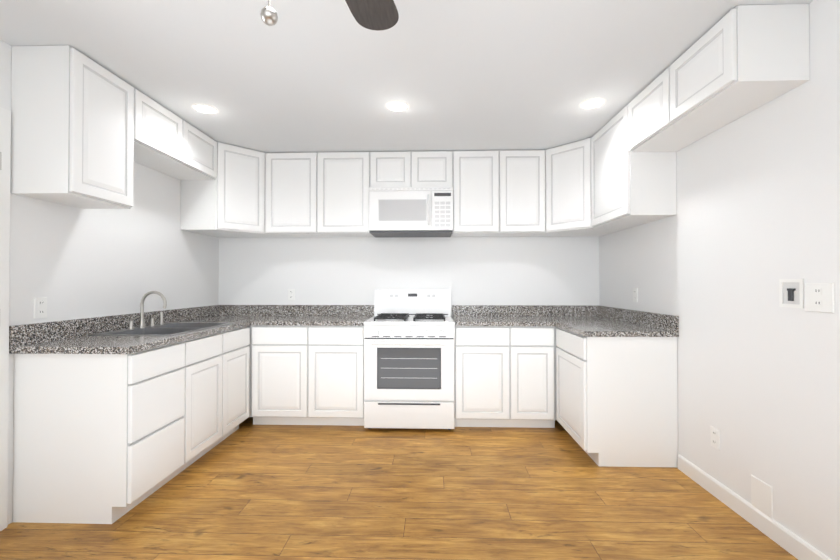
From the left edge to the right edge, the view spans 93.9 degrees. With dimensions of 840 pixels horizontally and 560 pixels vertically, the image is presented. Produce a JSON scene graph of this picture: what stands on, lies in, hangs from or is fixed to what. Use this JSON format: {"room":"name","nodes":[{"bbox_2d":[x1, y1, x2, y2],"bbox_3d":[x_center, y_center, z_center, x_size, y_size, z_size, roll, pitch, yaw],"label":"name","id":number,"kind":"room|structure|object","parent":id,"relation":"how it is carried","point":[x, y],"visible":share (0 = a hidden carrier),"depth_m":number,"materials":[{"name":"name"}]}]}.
{"room":"kitchen","nodes":[
{"label":"kitchen","id":0,"kind":"room"},
{"bbox_2d":[0,40,218,523],"bbox_3d":[-2.197,0.015,1.090,0.120,2.460,5.800,0,0,2],"label":"wall","id":1,"kind":"structure","parent":0,"point":[70,262],"depth_m":2.59,"materials":[{"name":"white paint"}]},
{"bbox_2d":[0,107,10,530],"bbox_3d":[-2.112,0.190,1.439,0.029,2.115,1.131,0,0,2],"label":"door frame","id":2,"kind":"structure","parent":1,"relation":"attached to","point":[5,147],"depth_m":1.97,"materials":[{"name":"white wood"}]},
{"bbox_2d":[34,297,46,318],"bbox_3d":[-2.099,0.154,2.171,0.008,0.116,0.072,0,0,2],"label":"outlet","id":3,"kind":"object","parent":1,"relation":"attached to","point":[40,307],"visible":1,"depth_m":2.17,"materials":[{"name":"white plastic"}]},
{"bbox_2d":[10,45,133,208],"bbox_3d":[-1.938,-0.824,2.226,0.325,0.760,0.422,0,0,2],"label":"upper cabinet","id":4,"kind":"object","parent":1,"relation":"attached to","point":[72,126],"visible":1,"depth_m":2.02,"materials":[{"name":"white wood"}]},
{"bbox_2d":[134,88,216,179],"bbox_3d":[-1.917,-1.031,2.909,0.325,0.335,0.940,0,0,2],"label":"upper cabinet","id":5,"kind":"object","parent":1,"relation":"attached to","point":[168,142],"visible":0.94,"depth_m":2.83,"materials":[{"name":"white wood"}]},
{"bbox_2d":[180,142,277,237],"bbox_3d":[-1.750,-0.812,3.676,0.612,0.760,0.612,0,0,2],"label":"upper cabinet","id":6,"kind":"object","parent":1,"relation":"attached to","point":[229,202],"visible":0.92,"depth_m":3.45,"materials":[{"name":"white wood"}]},
{"bbox_2d":[0,417,797,559],"bbox_3d":[-0.226,1.295,1.079,4.060,0.100,5.920,0,0,2],"label":"floor","id":7,"kind":"structure","parent":0,"point":[248,489],"depth_m":2.15,"materials":[{"name":"brown wood"}]},
{"bbox_2d":[13,339,192,523],"bbox_3d":[-1.789,0.817,2.256,0.620,0.876,0.470,0,0,2],"label":"base cabinet","id":8,"kind":"object","parent":7,"relation":"on","point":[105,438],"depth_m":2.03,"materials":[{"name":"white wood"}]},
{"bbox_2d":[9,291,264,353],"bbox_3d":[-1.762,0.307,2.986,0.630,0.455,1.975,0,0,2],"label":"countertop","id":9,"kind":"structure","parent":8,"relation":"on","point":[142,330],"depth_m":2.45,"materials":[{"name":"stone"}]},
{"bbox_2d":[89,291,231,335],"bbox_3d":[-1.787,0.305,2.811,0.535,0.456,0.770,0,0,2],"label":"sink","id":10,"kind":"object","parent":9,"relation":"in","point":[155,323],"depth_m":2.80,"materials":[{"name":"silver metal"}]},
{"bbox_2d":[189,331,228,465],"bbox_3d":[-1.776,0.821,2.691,0.620,0.876,0.480,0,0,2],"label":"base cabinet","id":11,"kind":"object","parent":7,"relation":"on","point":[210,352],"depth_m":2.74,"materials":[{"name":"white wood"}]},
{"bbox_2d":[229,326,249,435],"bbox_3d":[-1.762,0.824,3.118,0.620,0.876,0.454,0,0,2],"label":"base cabinet","id":12,"kind":"object","parent":7,"relation":"on","point":[239,339],"depth_m":3.15,"materials":[{"name":"white wood"}]},
{"bbox_2d":[249,326,363,425],"bbox_3d":[-0.958,0.829,3.635,0.994,0.875,0.620,0,0,2],"label":"base cabinet","id":13,"kind":"object","parent":7,"relation":"on","point":[306,375],"visible":0.79,"depth_m":3.33,"materials":[{"name":"white wood"}]},
{"bbox_2d":[253,305,373,325],"bbox_3d":[-0.945,0.319,3.636,0.962,0.141,0.625,0,0,2],"label":"countertop","id":14,"kind":"structure","parent":13,"relation":"on","point":[269,315],"depth_m":3.92,"materials":[{"name":"stone"}]},
{"bbox_2d":[363,289,454,429],"bbox_3d":[-0.082,0.678,3.550,0.759,1.175,0.722,0,0,2],"label":"range","id":15,"kind":"object","parent":7,"relation":"on","point":[409,358],"visible":1,"depth_m":3.25,"materials":[{"name":"white metal"}]},
{"bbox_2d":[455,326,556,427],"bbox_3d":[0.731,0.828,3.583,0.854,0.875,0.620,0,0,2],"label":"base cabinet","id":16,"kind":"object","parent":7,"relation":"on","point":[505,376],"visible":0.92,"depth_m":3.28,"materials":[{"name":"white wood"}]},
{"bbox_2d":[452,305,678,336],"bbox_3d":[1.023,0.316,3.265,1.452,0.141,1.245,0,0,2],"label":"countertop","id":17,"kind":"structure","parent":16,"relation":"on","point":[593,321],"depth_m":3.32,"materials":[{"name":"stone"}]},
{"bbox_2d":[556,328,677,466],"bbox_3d":[1.430,0.823,2.945,0.620,0.875,0.604,0,0,2],"label":"base cabinet","id":18,"kind":"object","parent":7,"relation":"on","point":[616,401],"visible":0.96,"depth_m":2.65,"materials":[{"name":"white wood"}]},
{"bbox_2d":[0,0,812,152],"bbox_3d":[-0.226,-1.265,1.100,4.060,0.100,5.920,0,0,2],"label":"ceiling","id":19,"kind":"structure","parent":0,"point":[335,76],"depth_m":2.17,"materials":[{"name":"white paint"}]},
{"bbox_2d":[191,103,218,113],"bbox_3d":[-1.506,-1.197,2.750,0.176,0.006,0.176,0,0,2],"label":"recessed light","id":20,"kind":"object","parent":19,"relation":"in","point":[204,108],"visible":1,"depth_m":2.74,"materials":[{"name":"white plastic"}]},
{"bbox_2d":[261,0,398,30],"bbox_3d":[-0.234,-0.871,0.829,1.163,0.691,1.173,0,0,2],"label":"ceiling fan","id":21,"kind":"object","parent":19,"relation":"hanging from","point":[377,15],"visible":1,"depth_m":1.31,"materials":[{"name":"black wood"}]},
{"bbox_2d":[385,100,409,111],"bbox_3d":[-0.157,-1.198,2.708,0.176,0.006,0.176,0,0,2],"label":"recessed light","id":22,"kind":"object","parent":19,"relation":"in","point":[397,105],"visible":1,"depth_m":2.70,"materials":[{"name":"white plastic"}]},
{"bbox_2d":[578,97,606,108],"bbox_3d":[1.173,-1.198,2.668,0.176,0.006,0.176,0,0,2],"label":"recessed light","id":23,"kind":"object","parent":19,"relation":"in","point":[592,103],"visible":1,"depth_m":2.66,"materials":[{"name":"white"}]},
{"bbox_2d":[218,236,598,346],"bbox_3d":[-0.137,0.039,3.988,4.060,2.460,0.120,0,0,2],"label":"wall","id":24,"kind":"structure","parent":0,"point":[465,270],"depth_m":3.93,"materials":[{"name":"white paint"}]},
{"bbox_2d":[288,289,294,299],"bbox_3d":[-1.299,0.149,3.958,0.072,0.116,0.008,0,0,2],"label":"outlet","id":25,"kind":"object","parent":24,"relation":"attached to","point":[291,294],"visible":1,"depth_m":3.96,"materials":[{"name":"white plastic"}]},
{"bbox_2d":[265,152,373,237],"bbox_3d":[-0.951,-0.811,3.796,0.982,0.760,0.325,0,0,2],"label":"upper cabinet","id":26,"kind":"object","parent":24,"relation":"attached to","point":[316,194],"visible":0.94,"depth_m":3.64,"materials":[{"name":"white wood"}]},
{"bbox_2d":[370,151,452,186],"bbox_3d":[-0.076,-1.015,3.770,0.766,0.352,0.325,0,0,2],"label":"upper cabinet","id":27,"kind":"object","parent":24,"relation":"attached to","point":[411,168],"visible":0.85,"depth_m":3.61,"materials":[{"name":"white wood"}]},
{"bbox_2d":[369,187,452,237],"bbox_3d":[-0.078,-0.632,3.713,0.762,0.410,0.434,0,0,2],"label":"microwave","id":28,"kind":"object","parent":27,"relation":"attached to","point":[410,211],"visible":1,"depth_m":3.54,"materials":[{"name":"white plastic"}]},
{"bbox_2d":[451,150,545,236],"bbox_3d":[0.730,-0.811,3.744,0.846,0.760,0.325,0,0,2],"label":"upper cabinet","id":29,"kind":"object","parent":24,"relation":"attached to","point":[499,193],"visible":1,"depth_m":3.58,"materials":[{"name":"white wood"}]},
{"bbox_2d":[599,0,839,559],"bbox_3d":[1.741,0.014,0.969,0.120,2.460,5.800,0,0,2],"label":"wall","id":30,"kind":"structure","parent":0,"point":[733,241],"depth_m":1.97,"materials":[{"name":"white paint"}]},
{"bbox_2d":[537,137,626,236],"bbox_3d":[1.452,-0.813,3.578,0.612,0.760,0.612,0,0,2],"label":"upper cabinet","id":31,"kind":"object","parent":30,"relation":"attached to","point":[568,186],"visible":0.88,"depth_m":3.42,"materials":[{"name":"white wood"}]},
{"bbox_2d":[591,105,676,227],"bbox_3d":[1.577,-0.818,2.961,0.325,0.760,0.618,0,0,2],"label":"upper cabinet","id":32,"kind":"object","parent":30,"relation":"attached to","point":[629,189],"visible":0.9,"depth_m":2.71,"materials":[{"name":"white wood"}]},
{"bbox_2d":[633,288,637,301],"bbox_3d":[1.744,0.122,3.179,0.008,0.116,0.072,0,0,2],"label":"outlet","id":33,"kind":"object","parent":30,"relation":"attached to","point":[635,294],"visible":1,"depth_m":3.17,"materials":[{"name":"white plastic"}]},
{"bbox_2d":[710,426,719,450],"bbox_3d":[1.717,0.920,2.283,0.008,0.116,0.072,0,0,2],"label":"outlet","id":34,"kind":"object","parent":30,"relation":"attached to","point":[715,436],"visible":1,"depth_m":2.27,"materials":[{"name":"white plastic"}]},
{"bbox_2d":[628,4,809,151],"bbox_3d":[1.554,-1.037,2.186,0.325,0.335,0.935,0,0,2],"label":"upper cabinet","id":35,"kind":"object","parent":30,"relation":"attached to","point":[736,62],"visible":0.98,"depth_m":1.85,"materials":[{"name":"white wood"}]},
{"bbox_2d":[678,455,831,559],"bbox_3d":[1.657,1.192,0.399,0.014,0.094,4.432,0,0,2],"label":"baseboard","id":36,"kind":"structure","parent":30,"relation":"attached to","point":[793,544],"depth_m":2.00,"materials":[{"name":"white wood"}]},
{"bbox_2d":[751,475,772,518],"bbox_3d":[1.708,1.087,1.962,0.006,0.165,0.125,0,0,2],"label":"access panel","id":37,"kind":"object","parent":30,"relation":"attached to","point":[761,496],"visible":1,"depth_m":1.95,"materials":[{"name":"white plastic"}]},
{"bbox_2d":[779,279,803,307],"bbox_3d":[1.701,0.061,1.799,0.021,0.132,0.118,0,0,2],"label":"washer outlet box","id":38,"kind":"object","parent":30,"relation":"attached to","point":[791,293],"visible":1,"depth_m":1.79,"materials":[{"name":"white plastic"}]},
{"bbox_2d":[805,283,834,312],"bbox_3d":[1.698,0.075,1.671,0.008,0.125,0.125,0,0,2],"label":"outlet","id":39,"kind":"object","parent":30,"relation":"attached to","point":[819,297],"visible":1,"depth_m":1.66,"materials":[{"name":"white plastic"}]}
]}

